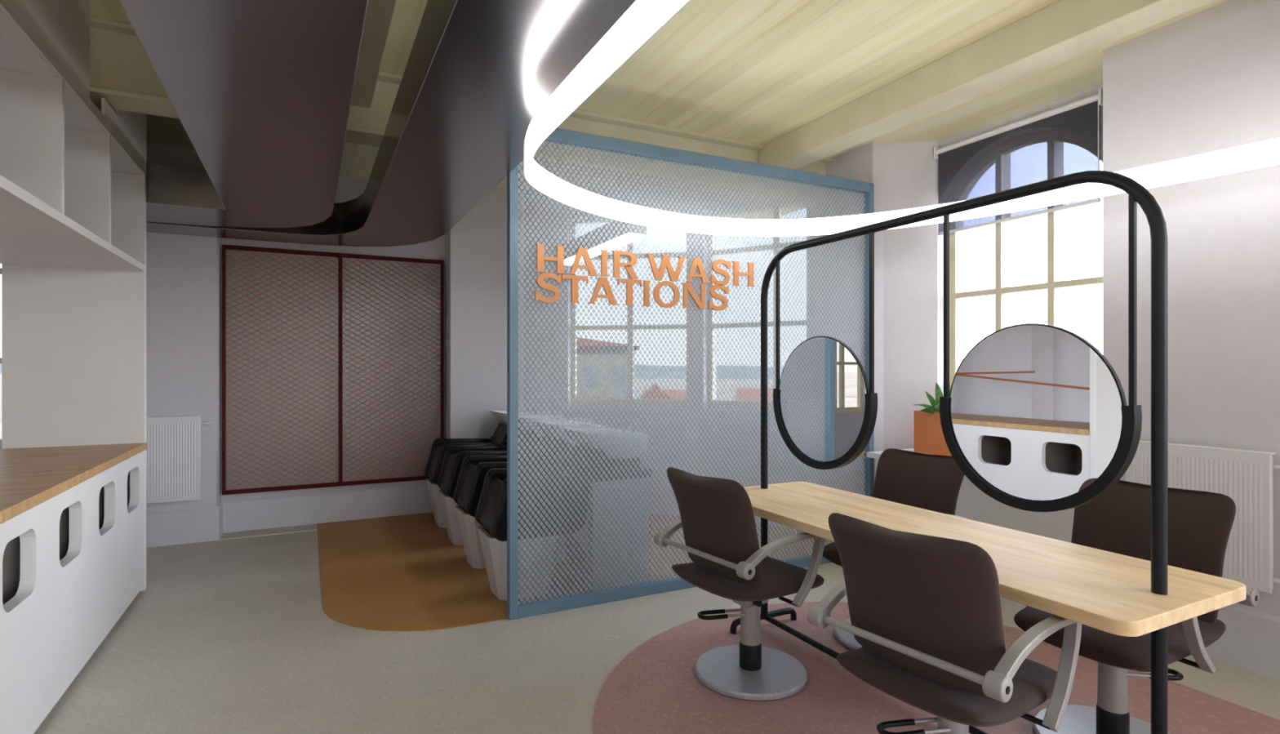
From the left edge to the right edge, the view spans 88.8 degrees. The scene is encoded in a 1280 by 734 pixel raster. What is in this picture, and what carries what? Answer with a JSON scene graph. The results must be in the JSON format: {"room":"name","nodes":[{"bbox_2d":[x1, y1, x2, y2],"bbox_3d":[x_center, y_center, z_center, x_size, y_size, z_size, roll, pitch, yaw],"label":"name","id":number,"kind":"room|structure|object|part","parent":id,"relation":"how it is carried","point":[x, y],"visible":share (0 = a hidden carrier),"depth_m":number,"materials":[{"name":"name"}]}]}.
{"room":"salon","nodes":[
{"label":"salon","id":0,"kind":"room"},
{"bbox_2d":[146,143,524,511],"bbox_3d":[-3.307,-0.180,6.182,4.380,3.360,0.580,0,0,-27],"label":"wall","id":1,"kind":"structure","parent":0,"point":[184,273],"depth_m":6.02,"materials":[{"name":"paint"}]},
{"bbox_2d":[0,268,1,449],"bbox_3d":[-4.928,-0.400,5.177,0.580,2.100,0.060,0,0,-27],"label":"window","id":2,"kind":"structure","parent":1,"relation":"in","point":[0,268],"depth_m":5.11,"materials":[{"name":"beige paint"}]},
{"bbox_2d":[146,415,213,503],"bbox_3d":[-4.077,0.956,5.404,0.919,1.088,0.102,0,0,-27],"label":"radiator","id":3,"kind":"object","parent":1,"relation":"attached to","point":[173,451],"visible":0.44,"depth_m":5.45,"materials":[{"name":"metal"}]},
{"bbox_2d":[146,415,200,418],"bbox_3d":[-4.080,0.418,5.381,0.775,0.012,0.060,0,0,-27],"label":"grille","id":4,"kind":"object","parent":3,"relation":"attached to","point":[176,416],"depth_m":5.46,"materials":[{"name":"metal"}]},
{"bbox_2d":[218,528,317,540],"bbox_3d":[-3.321,1.497,5.841,0.785,0.006,0.025,0,0,-27],"label":"trim","id":5,"kind":"structure","parent":1,"relation":"attached to","point":[312,529],"depth_m":5.83,"materials":[{"name":"beige paint"}]},
{"bbox_2d":[146,484,433,547],"bbox_3d":[-3.234,1.355,6.039,4.380,0.290,0.302,0,0,-27],"label":"baseboard","id":6,"kind":"structure","parent":1,"relation":"attached to","point":[177,526],"depth_m":6.11,"materials":[{"name":"paint"}]},
{"bbox_2d":[222,244,444,494],"bbox_3d":[-2.904,0.025,6.338,1.940,2.250,0.070,0,0,-27],"label":"wall panel","id":7,"kind":"object","parent":1,"relation":"attached to","point":[333,362],"visible":0.96,"depth_m":6.29,"materials":[{"name":"red paint"}]},
{"bbox_3d":[-2.904,1.133,6.338,1.890,0.035,0.070,0,0,-27],"label":"frame rail","id":8,"kind":"part","parent":7,"relation":"part of","materials":[{"name":"red paint"}]},
{"bbox_3d":[-2.904,-1.083,6.338,1.890,0.035,0.070,0,0,-27],"label":"frame rail","id":9,"kind":"part","parent":7,"relation":"part of","materials":[{"name":"red metal"}]},
{"bbox_2d":[33,513,1279,733],"bbox_3d":[0.254,1.600,1.869,8.250,0.200,11.700,0,0,-27],"label":"floor","id":10,"kind":"structure","parent":0,"point":[229,636],"depth_m":3.34,"materials":[{"name":"beige concrete"}]},
{"bbox_2d":[0,0,146,733],"bbox_3d":[-3.112,-0.180,3.179,0.720,3.360,2.450,0,0,-27],"label":"cabinet","id":11,"kind":"object","parent":10,"relation":"on","point":[73,226],"depth_m":3.54,"materials":[{"name":"white wood"}]},
{"bbox_2d":[0,174,144,271],"bbox_3d":[-3.112,-0.661,3.179,0.720,0.043,2.350,0,0,-27],"label":"shelf","id":12,"kind":"object","parent":11,"relation":"attached to","point":[34,234],"depth_m":3.37,"materials":[{"name":"white wood"}]},
{"bbox_3d":[-2.817,1.010,3.329,0.050,0.910,2.350,0,0,-27],"label":"panel","id":13,"kind":"part","parent":11,"relation":"part of","materials":[{"name":"white wood"}]},
{"bbox_2d":[0,442,146,524],"bbox_3d":[-3.102,0.530,3.183,0.722,0.045,2.346,0,0,-27],"label":"countertop","id":14,"kind":"structure","parent":11,"relation":"on","point":[29,477],"depth_m":3.27,"materials":[{"name":"brown wood"}]},
{"bbox_3d":[-3.657,0.105,4.248,0.720,2.790,0.050,0,0,-27],"label":"panel","id":15,"kind":"part","parent":11,"relation":"part of","materials":[{"name":"white wood"}]},
{"bbox_2d":[316,511,831,631],"bbox_3d":[-0.578,1.498,5.766,4.035,0.004,3.140,0,0,-27],"label":"floor mat","id":16,"kind":"object","parent":10,"relation":"on","point":[400,572],"visible":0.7,"depth_m":4.62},
{"bbox_2d":[424,407,548,528],"bbox_3d":[-1.489,0.948,6.402,1.120,1.097,0.530,0,0,-27],"label":"hair wash chair","id":17,"kind":"object","parent":16,"relation":"on","point":[439,446],"visible":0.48,"depth_m":6.22,"materials":[{"name":"black plastic"}]},
{"bbox_3d":[-1.694,0.929,6.297,0.632,0.354,0.326,0,0,-27],"label":"seat","id":18,"kind":"part","parent":17,"relation":"part of","materials":[{"name":"black plastic"}]},
{"bbox_2d":[426,478,446,528],"bbox_3d":[-1.765,1.286,6.261,0.500,0.420,0.430,0,0,-27],"label":"pedestal","id":19,"kind":"object","parent":17,"relation":"on","point":[433,487],"depth_m":6.06,"materials":[{"name":"ceramic"}]},
{"bbox_3d":[-1.785,0.898,6.484,0.667,0.395,0.085,0,0,-27],"label":"armrest","id":20,"kind":"part","parent":17,"relation":"part of","materials":[{"name":"black plastic"}]},
{"bbox_3d":[-1.597,0.898,6.114,0.667,0.395,0.085,0,0,-27],"label":"armrest","id":21,"kind":"part","parent":17,"relation":"part of","materials":[{"name":"black plastic"}]},
{"bbox_3d":[-1.381,0.737,6.457,0.247,0.367,0.430,0,0,-27],"label":"backrest","id":22,"kind":"part","parent":17,"relation":"part of","materials":[{"name":"black plastic"}]},
{"bbox_2d":[488,407,548,423],"bbox_3d":[-1.215,0.518,6.542,0.505,0.237,0.524,0,0,-27],"label":"basin","id":23,"kind":"object","parent":17,"relation":"in","point":[501,415],"depth_m":6.47,"materials":[{"name":"white ceramic"}]},
{"bbox_2d":[436,412,573,545],"bbox_3d":[-1.189,0.948,5.814,1.120,1.097,0.530,0,0,-27],"label":"hair wash chair","id":24,"kind":"object","parent":16,"relation":"on","point":[454,456],"visible":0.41,"depth_m":5.55,"materials":[{"name":"black plastic"}]},
{"bbox_3d":[-1.394,0.929,5.709,0.632,0.354,0.326,0,0,-27],"label":"seat","id":25,"kind":"part","parent":24,"relation":"part of","materials":[{"name":"black plastic"}]},
{"bbox_2d":[438,489,463,545],"bbox_3d":[-1.465,1.286,5.673,0.500,0.420,0.430,0,0,-27],"label":"pedestal","id":26,"kind":"object","parent":24,"relation":"on","point":[448,504],"depth_m":5.47,"materials":[{"name":"ceramic"}]},
{"bbox_3d":[-1.485,0.898,5.896,0.667,0.395,0.085,0,0,-27],"label":"armrest","id":27,"kind":"part","parent":24,"relation":"part of","materials":[{"name":"black plastic"}]},
{"bbox_3d":[-1.297,0.898,5.526,0.667,0.395,0.085,0,0,-27],"label":"armrest","id":28,"kind":"part","parent":24,"relation":"part of","materials":[{"name":"black plastic"}]},
{"bbox_3d":[-1.081,0.737,5.869,0.247,0.367,0.430,0,0,-27],"label":"backrest","id":29,"kind":"part","parent":24,"relation":"part of","materials":[{"name":"black plastic"}]},
{"bbox_2d":[518,412,573,437],"bbox_3d":[-0.915,0.518,5.954,0.505,0.237,0.524,0,0,-27],"label":"basin","id":30,"kind":"object","parent":24,"relation":"in","point":[551,412],"depth_m":5.78,"materials":[{"name":"white ceramic"}]},
{"bbox_2d":[453,414,605,568],"bbox_3d":[-0.862,0.948,5.172,1.120,1.097,0.530,0,0,-27],"label":"hair wash chair","id":31,"kind":"object","parent":16,"relation":"on","point":[473,469],"visible":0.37,"depth_m":4.90,"materials":[{"name":"black plastic"}]},
{"bbox_3d":[-1.067,0.929,5.068,0.632,0.354,0.326,0,0,-27],"label":"seat","id":32,"kind":"part","parent":31,"relation":"part of","materials":[{"name":"black plastic"}]},
{"bbox_2d":[454,504,486,568],"bbox_3d":[-1.138,1.286,5.032,0.500,0.420,0.430,0,0,-27],"label":"pedestal","id":33,"kind":"object","parent":31,"relation":"attached to","point":[468,524],"depth_m":4.83,"materials":[{"name":"ceramic"}]},
{"bbox_3d":[-1.158,0.898,5.254,0.667,0.395,0.085,0,0,-27],"label":"armrest","id":34,"kind":"part","parent":31,"relation":"part of","materials":[{"name":"black plastic"}]},
{"bbox_3d":[-0.970,0.898,4.885,0.667,0.395,0.085,0,0,-27],"label":"armrest","id":35,"kind":"part","parent":31,"relation":"part of","materials":[{"name":"black plastic"}]},
{"bbox_3d":[-0.755,0.737,5.227,0.247,0.367,0.430,0,0,-27],"label":"backrest","id":36,"kind":"part","parent":31,"relation":"part of","materials":[{"name":"black plastic"}]},
{"bbox_2d":[533,414,605,446],"bbox_3d":[-0.588,0.518,5.312,0.505,0.237,0.524,0,0,-27],"label":"basin","id":37,"kind":"object","parent":31,"relation":"in","point":[590,415],"depth_m":5.19,"materials":[{"name":"white ceramic"}]},
{"bbox_2d":[475,422,652,599],"bbox_3d":[-0.526,0.948,4.513,1.120,1.097,0.530,0,0,-27],"label":"hair wash chair","id":38,"kind":"object","parent":16,"relation":"on","point":[491,513],"visible":0.41,"depth_m":4.33,"materials":[{"name":"white plastic"}]},
{"bbox_3d":[-0.731,0.929,4.408,0.632,0.354,0.326,0,0,-27],"label":"seat","id":39,"kind":"part","parent":38,"relation":"part of","materials":[{"name":"black plastic"}]},
{"bbox_2d":[477,524,561,599],"bbox_3d":[-0.802,1.286,4.372,0.500,0.420,0.430,0,0,-27],"label":"chair base","id":40,"kind":"object","parent":38,"relation":"attached to","point":[494,550],"depth_m":4.20,"materials":[{"name":"ceramic"}]},
{"bbox_3d":[-0.822,0.898,4.595,0.667,0.395,0.085,0,0,-27],"label":"armrest","id":41,"kind":"part","parent":38,"relation":"part of","materials":[{"name":"black plastic"}]},
{"bbox_3d":[-0.634,0.898,4.225,0.667,0.395,0.085,0,0,-27],"label":"armrest","id":42,"kind":"part","parent":38,"relation":"part of","materials":[{"name":"black plastic"}]},
{"bbox_3d":[-0.419,0.737,4.568,0.247,0.367,0.430,0,0,-27],"label":"backrest","id":43,"kind":"part","parent":38,"relation":"part of","materials":[{"name":"black plastic"}]},
{"bbox_2d":[561,422,648,458],"bbox_3d":[-0.252,0.518,4.653,0.505,0.237,0.524,0,0,-27],"label":"basin","id":44,"kind":"object","parent":38,"relation":"in","point":[628,422],"depth_m":4.48,"materials":[{"name":"white ceramic"}]},
{"bbox_2d":[506,128,874,619],"bbox_3d":[0.535,0.018,4.571,2.965,2.965,0.060,0,0,-27],"label":"screen","id":45,"kind":"object","parent":10,"relation":"on","point":[516,609],"visible":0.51,"depth_m":4.33,"materials":[{"name":"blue metal"}]},
{"bbox_2d":[534,244,755,311],"bbox_3d":[0.095,-0.576,4.353,1.644,0.362,0.016,0,0,-27],"label":"wall sign","id":46,"kind":"object","parent":45,"relation":"attached to","point":[665,263],"visible":1,"depth_m":4.29,"materials":[{"name":"orange metal"}]},
{"bbox_3d":[0.535,1.465,4.571,2.861,0.070,0.060,0,0,-27],"label":"rail","id":47,"kind":"part","parent":45,"relation":"part of","materials":[{"name":"blue metal"}]},
{"bbox_3d":[0.535,-1.427,4.571,2.861,0.075,0.060,0,0,-27],"label":"rail","id":48,"kind":"part","parent":45,"relation":"part of","materials":[{"name":"blue metal"}]},
{"bbox_2d":[592,601,1279,733],"bbox_3d":[1.574,1.498,2.000,2.730,0.004,4.535,0,0,-27],"label":"floor mat","id":49,"kind":"object","parent":10,"relation":"on","point":[656,688],"visible":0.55,"depth_m":2.94,"materials":[{"name":"pink carpet"}]},
{"bbox_2d":[653,466,825,700],"bbox_3d":[0.504,0.993,3.169,0.655,1.006,0.659,0,0,-34],"label":"salon chair","id":50,"kind":"object","parent":49,"relation":"on","point":[717,520],"visible":1,"depth_m":3.02,"materials":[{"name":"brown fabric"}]},
{"bbox_3d":[0.295,0.917,3.392,0.516,0.322,0.052,0,0,-34],"label":"armrest","id":51,"kind":"part","parent":50,"relation":"part of","materials":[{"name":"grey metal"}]},
{"bbox_3d":[0.278,0.861,3.017,0.025,0.024,0.570,0,0,-34],"label":"rod","id":52,"kind":"part","parent":50,"relation":"part of","materials":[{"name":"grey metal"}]},
{"bbox_3d":[0.319,0.731,3.044,0.219,0.489,0.564,0,0,-34],"label":"backrest","id":53,"kind":"part","parent":50,"relation":"part of","materials":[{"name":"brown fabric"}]},
{"bbox_3d":[0.460,1.198,3.187,0.101,0.019,0.078,0,0,-4],"label":"pump lever","id":54,"kind":"part","parent":50,"relation":"part of","materials":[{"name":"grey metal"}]},
{"bbox_3d":[0.525,1.025,3.183,0.606,0.118,0.536,0,0,-34],"label":"seat","id":55,"kind":"part","parent":50,"relation":"part of","materials":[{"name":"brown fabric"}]},
{"bbox_3d":[0.562,1.126,3.124,0.032,0.031,0.030,0,0,-34],"label":"knob","id":56,"kind":"part","parent":50,"relation":"part of","materials":[{"name":"black plastic"}]},
{"bbox_3d":[0.632,0.917,2.891,0.516,0.322,0.052,0,0,-34],"label":"armrest","id":57,"kind":"part","parent":50,"relation":"part of","materials":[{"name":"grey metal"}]},
{"bbox_2d":[822,448,965,649],"bbox_3d":[1.387,0.993,3.605,0.655,1.006,0.659,0,0,-30],"label":"salon chair","id":58,"kind":"object","parent":49,"relation":"on","point":[933,482],"visible":0.2,"depth_m":3.67,"materials":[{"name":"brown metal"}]},
{"bbox_3d":[1.366,1.025,3.592,0.606,0.118,0.536,0,0,-30],"label":"seat","id":59,"kind":"part","parent":58,"relation":"part of","materials":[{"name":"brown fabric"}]},
{"bbox_3d":[1.581,0.731,3.717,0.219,0.489,0.564,0,0,-30],"label":"backrest","id":60,"kind":"part","parent":58,"relation":"part of","materials":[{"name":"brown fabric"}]},
{"bbox_2d":[807,512,1081,733],"bbox_3d":[1.014,0.993,2.167,0.655,1.006,0.659,0,0,-35],"label":"salon chair","id":61,"kind":"object","parent":49,"relation":"on","point":[925,611],"visible":1,"depth_m":1.97,"materials":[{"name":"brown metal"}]},
{"bbox_3d":[0.802,0.917,2.386,0.516,0.322,0.052,0,0,-35],"label":"armrest","id":62,"kind":"part","parent":61,"relation":"part of","materials":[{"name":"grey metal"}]},
{"bbox_3d":[0.791,0.861,2.011,0.025,0.024,0.570,0,0,-35],"label":"rod","id":63,"kind":"part","parent":61,"relation":"part of","materials":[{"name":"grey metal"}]},
{"bbox_3d":[0.832,0.731,2.039,0.219,0.489,0.564,0,0,-35],"label":"backrest","id":64,"kind":"part","parent":61,"relation":"part of","materials":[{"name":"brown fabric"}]},
{"bbox_3d":[0.970,1.198,2.184,0.101,0.019,0.078,0,0,-5],"label":"pump lever","id":65,"kind":"part","parent":61,"relation":"part of","materials":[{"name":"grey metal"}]},
{"bbox_3d":[1.035,1.025,2.181,0.606,0.118,0.536,0,0,-35],"label":"seat","id":66,"kind":"part","parent":61,"relation":"part of","materials":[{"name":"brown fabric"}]},
{"bbox_3d":[1.148,0.917,1.892,0.516,0.322,0.052,0,0,-35],"label":"armrest","id":67,"kind":"part","parent":61,"relation":"part of","materials":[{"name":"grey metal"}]},
{"bbox_2d":[729,170,1245,733],"bbox_3d":[1.165,0.417,2.900,0.720,2.169,2.150,0,0,-27],"label":"table","id":68,"kind":"object","parent":49,"relation":"on","point":[1035,416],"visible":0.91,"depth_m":2.37,"materials":[{"name":"brown wood"}]},
{"bbox_3d":[0.774,-0.244,3.668,0.016,0.737,0.016,0,0,-27],"label":"hanger rod","id":69,"kind":"part","parent":68,"relation":"part of","materials":[{"name":"black metal"}]},
{"bbox_2d":[773,336,877,469],"bbox_3d":[0.929,0.182,3.364,0.044,0.682,0.716,0,0,-27],"label":"mirror","id":70,"kind":"object","parent":68,"relation":"attached to","point":[825,408],"depth_m":3.32,"materials":[{"name":"silver glass"}]},
{"bbox_3d":[1.085,-0.261,3.059,0.016,0.772,0.016,0,0,-27],"label":"hanger rod","id":71,"kind":"part","parent":68,"relation":"part of","materials":[{"name":"black metal"}]},
{"bbox_3d":[1.267,-0.261,2.701,0.016,0.772,0.016,0,0,-27],"label":"hanger rod","id":72,"kind":"part","parent":68,"relation":"part of","materials":[{"name":"black metal"}]},
{"bbox_2d":[939,323,1142,511],"bbox_3d":[1.422,0.182,2.397,0.044,0.682,0.716,0,0,-27],"label":"mirror","id":73,"kind":"object","parent":68,"relation":"attached to","point":[1035,416],"depth_m":2.35,"materials":[{"name":"silver glass"}]},
{"bbox_3d":[1.577,-0.224,2.092,0.016,0.699,0.016,0,0,-27],"label":"hanger rod","id":74,"kind":"part","parent":68,"relation":"part of","materials":[{"name":"black metal"}]},
{"bbox_2d":[1013,480,1259,733],"bbox_3d":[1.901,0.993,2.597,0.655,1.006,0.659,0,0,-28],"label":"salon chair","id":75,"kind":"object","parent":49,"relation":"on","point":[1200,522],"visible":0.48,"depth_m":2.55,"materials":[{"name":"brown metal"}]},
{"bbox_3d":[1.879,1.025,2.585,0.606,0.118,0.536,0,0,-28],"label":"seat","id":76,"kind":"part","parent":75,"relation":"part of","materials":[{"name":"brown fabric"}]},
{"bbox_3d":[1.943,1.198,2.574,0.101,0.019,0.078,0,0,2],"label":"pump lever","id":77,"kind":"part","parent":75,"relation":"part of","materials":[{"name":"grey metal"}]},
{"bbox_3d":[2.098,0.731,2.702,0.219,0.489,0.564,0,0,-28],"label":"backrest","id":78,"kind":"part","parent":75,"relation":"part of","materials":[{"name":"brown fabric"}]},
{"bbox_3d":[2.086,0.917,2.353,0.516,0.322,0.052,0,0,-28],"label":"armrest","id":79,"kind":"part","parent":75,"relation":"part of","materials":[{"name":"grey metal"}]},
{"bbox_2d":[866,448,1074,608],"bbox_3d":[2.450,1.084,4.581,0.675,0.832,1.610,0,0,-27],"label":"window bench","id":80,"kind":"object","parent":10,"relation":"on","point":[972,504],"visible":0.17,"depth_m":4.16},
{"bbox_2d":[913,382,951,456],"bbox_3d":[2.353,0.327,4.978,0.498,0.683,0.505,0,0,-27],"label":"planter","id":81,"kind":"object","parent":80,"relation":"on","point":[928,436],"visible":0.43,"depth_m":5.01,"materials":[{"name":"ceramic"}]},
{"bbox_2d":[89,0,1228,219],"bbox_3d":[0.254,-1.960,1.869,8.250,0.200,11.700,0,0,-27],"label":"ceiling","id":82,"kind":"structure","parent":0,"point":[759,72],"depth_m":4.04,"materials":[{"name":"beige wood"}]},
{"bbox_2d":[351,0,396,107],"bbox_3d":[-1.063,-1.750,2.626,0.230,0.220,3.305,0,0,-27],"label":"ceiling beam","id":83,"kind":"structure","parent":82,"relation":"attached to","point":[380,13],"depth_m":3.37,"materials":[{"name":"beige paint"}]},
{"bbox_2d":[89,16,831,208],"bbox_3d":[-1.239,-1.660,4.456,6.494,0.400,0.255,0,0,-27],"label":"ceiling beam","id":84,"kind":"structure","parent":82,"relation":"attached to","point":[122,73],"depth_m":4.19,"materials":[{"name":"beige paint"}]},
{"bbox_2d":[116,0,368,227],"bbox_3d":[-1.693,-1.292,0.953,2.488,0.345,9.235,0,0,-27],"label":"ceiling panel","id":85,"kind":"object","parent":84,"relation":"hanging from","point":[261,91],"visible":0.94,"depth_m":2.73,"materials":[{"name":"metal"}]},
{"bbox_2d":[146,0,689,246],"bbox_3d":[-1.408,-1.292,1.359,3.365,0.345,9.700,0,0,-27],"label":"ceiling panel","id":86,"kind":"object","parent":84,"relation":"hanging from","point":[477,74],"visible":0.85,"depth_m":2.94,"materials":[{"name":"metal"}]},
{"bbox_2d":[524,0,1279,236],"bbox_3d":[1.557,-1.002,2.012,3.031,0.234,5.196,0,0,-27],"label":"ring light","id":87,"kind":"object","parent":86,"relation":"hanging from","point":[643,18],"visible":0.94,"depth_m":3.20,"materials":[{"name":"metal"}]},
{"bbox_2d":[562,176,646,265],"bbox_3d":[-0.358,-1.400,5.373,0.150,0.920,1.500,0,0,-27],"label":"pendant lamp","id":88,"kind":"object","parent":82,"relation":"hanging from","point":[569,176],"visible":0.34,"depth_m":5.08,"materials":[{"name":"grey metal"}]},
{"bbox_2d":[564,233,644,265],"bbox_3d":[-0.358,-0.950,5.373,0.130,0.020,1.480,0,0,-27],"label":"diffuser","id":89,"kind":"object","parent":88,"relation":"attached to","point":[617,233],"depth_m":5.08,"materials":[{"name":"white plastic"}]},
{"bbox_2d":[758,0,1216,169],"bbox_3d":[1.851,-1.750,4.111,0.230,0.220,3.305,0,0,-27],"label":"ceiling beam","id":90,"kind":"structure","parent":82,"relation":"attached to","point":[1064,30],"depth_m":3.75,"materials":[{"name":"beige paint"}]},
{"bbox_2d":[524,185,822,528],"bbox_3d":[0.145,-0.180,6.754,3.532,3.360,0.580,0,0,19],"label":"wall","id":91,"kind":"structure","parent":0,"point":[636,185],"depth_m":6.67,"materials":[{"name":"paint"}]},
{"bbox_2d":[570,213,690,408],"bbox_3d":[-0.099,-0.580,6.850,1.280,2.000,0.060,0,0,10],"label":"window","id":92,"kind":"structure","parent":91,"relation":"in","point":[684,213],"depth_m":6.83,"materials":[{"name":"beige paint"}]},
{"bbox_2d":[707,203,808,410],"bbox_3d":[1.160,-0.580,6.390,1.070,2.000,0.060,0,0,32],"label":"window","id":93,"kind":"structure","parent":91,"relation":"in","point":[767,203],"depth_m":6.47,"materials":[{"name":"beige paint"}]},
{"bbox_2d":[822,0,1279,616],"bbox_3d":[3.979,-0.180,2.230,0.784,3.360,8.960,0,0,-27],"label":"wall","id":94,"kind":"structure","parent":0,"point":[1206,81],"depth_m":3.52,"materials":[{"name":"paint"}]},
{"bbox_2d":[949,129,1102,387],"bbox_3d":[2.909,-0.578,4.908,0.120,2.315,1.267,0,0,-27],"label":"window","id":95,"kind":"structure","parent":94,"relation":"in","point":[1000,156],"depth_m":5.04,"materials":[{"name":"beige paint"}]},
{"bbox_2d":[933,88,1102,350],"bbox_3d":[2.719,-0.940,4.799,0.068,1.720,1.260,0,0,-27],"label":"roller blind","id":96,"kind":"object","parent":95,"relation":"attached to","point":[1098,97],"visible":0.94,"depth_m":4.63,"materials":[{"name":"grey fabric"}]},
{"bbox_3d":[2.971,-0.920,4.235,0.006,1.680,0.005,0,0,-27],"label":"pull chain","id":97,"kind":"part","parent":96,"relation":"part of","materials":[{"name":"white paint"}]},
{"bbox_2d":[1125,440,1279,593],"bbox_3d":[2.896,0.954,3.380,0.102,1.093,0.764,0,0,-27],"label":"radiator","id":98,"kind":"object","parent":94,"relation":"attached to","point":[1246,477],"visible":0.41,"depth_m":3.20,"materials":[{"name":"metal"}]},
{"bbox_2d":[1138,440,1276,455],"bbox_3d":[2.872,0.413,3.383,0.060,0.012,0.620,0,0,-27],"label":"grille","id":99,"kind":"object","parent":98,"relation":"attached to","point":[1145,444],"depth_m":3.31,"materials":[{"name":"metal"}]},
{"bbox_3d":[2.891,0.745,3.392,0.015,0.640,0.600,0,0,-27],"label":"panel","id":100,"kind":"part","parent":98,"relation":"part of","materials":[{"name":"metal"}]},
{"bbox_2d":[1204,604,1279,680],"bbox_3d":[3.297,1.350,2.682,0.022,0.300,2.586,0,0,-27],"label":"baseboard","id":101,"kind":"structure","parent":94,"relation":"attached to","point":[1250,641],"depth_m":3.23,"materials":[{"name":"paint"}]},
{"label":"outside","id":102,"kind":"structure","parent":0,"visible":0},
{"bbox_2d":[0,373,773,438],"bbox_3d":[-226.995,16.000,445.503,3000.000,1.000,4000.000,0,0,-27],"label":"ground","id":103,"kind":"structure","parent":102,"point":[0,374],"depth_m":539.55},
{"bbox_2d":[0,363,783,378],"bbox_3d":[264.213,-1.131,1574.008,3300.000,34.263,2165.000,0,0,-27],"label":"hills","id":104,"kind":"structure","parent":103,"relation":"on","point":[0,363],"depth_m":932.25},
{"bbox_2d":[577,337,639,398],"bbox_3d":[-6.295,6.450,60.000,12.500,18.100,13.000,0,0,0],"label":"house","id":105,"kind":"structure","parent":103,"relation":"on","point":[577,337],"depth_m":54.00,"materials":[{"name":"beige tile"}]},
{"bbox_2d":[640,383,669,399],"bbox_3d":[1.803,8.700,75.000,4.000,13.600,6.000,0,0,0],"label":"house","id":106,"kind":"structure","parent":103,"relation":"on","point":[654,384],"depth_m":71.99,"materials":[{"name":"red tile"}]},
{"bbox_2d":[641,389,686,399],"bbox_3d":[5.607,9.400,95.000,10.000,12.200,14.000,0,0,11],"label":"house","id":107,"kind":"structure","parent":103,"relation":"on","point":[662,389],"depth_m":93.69,"materials":[{"name":"red tile"}]},
{"bbox_2d":[735,387,773,401],"bbox_3d":[22.820,9.700,120.000,10.000,11.600,15.000,0,0,11],"label":"house","id":108,"kind":"structure","parent":103,"relation":"on","point":[740,388],"depth_m":117.46,"materials":[{"name":"red tile"}]}
]}

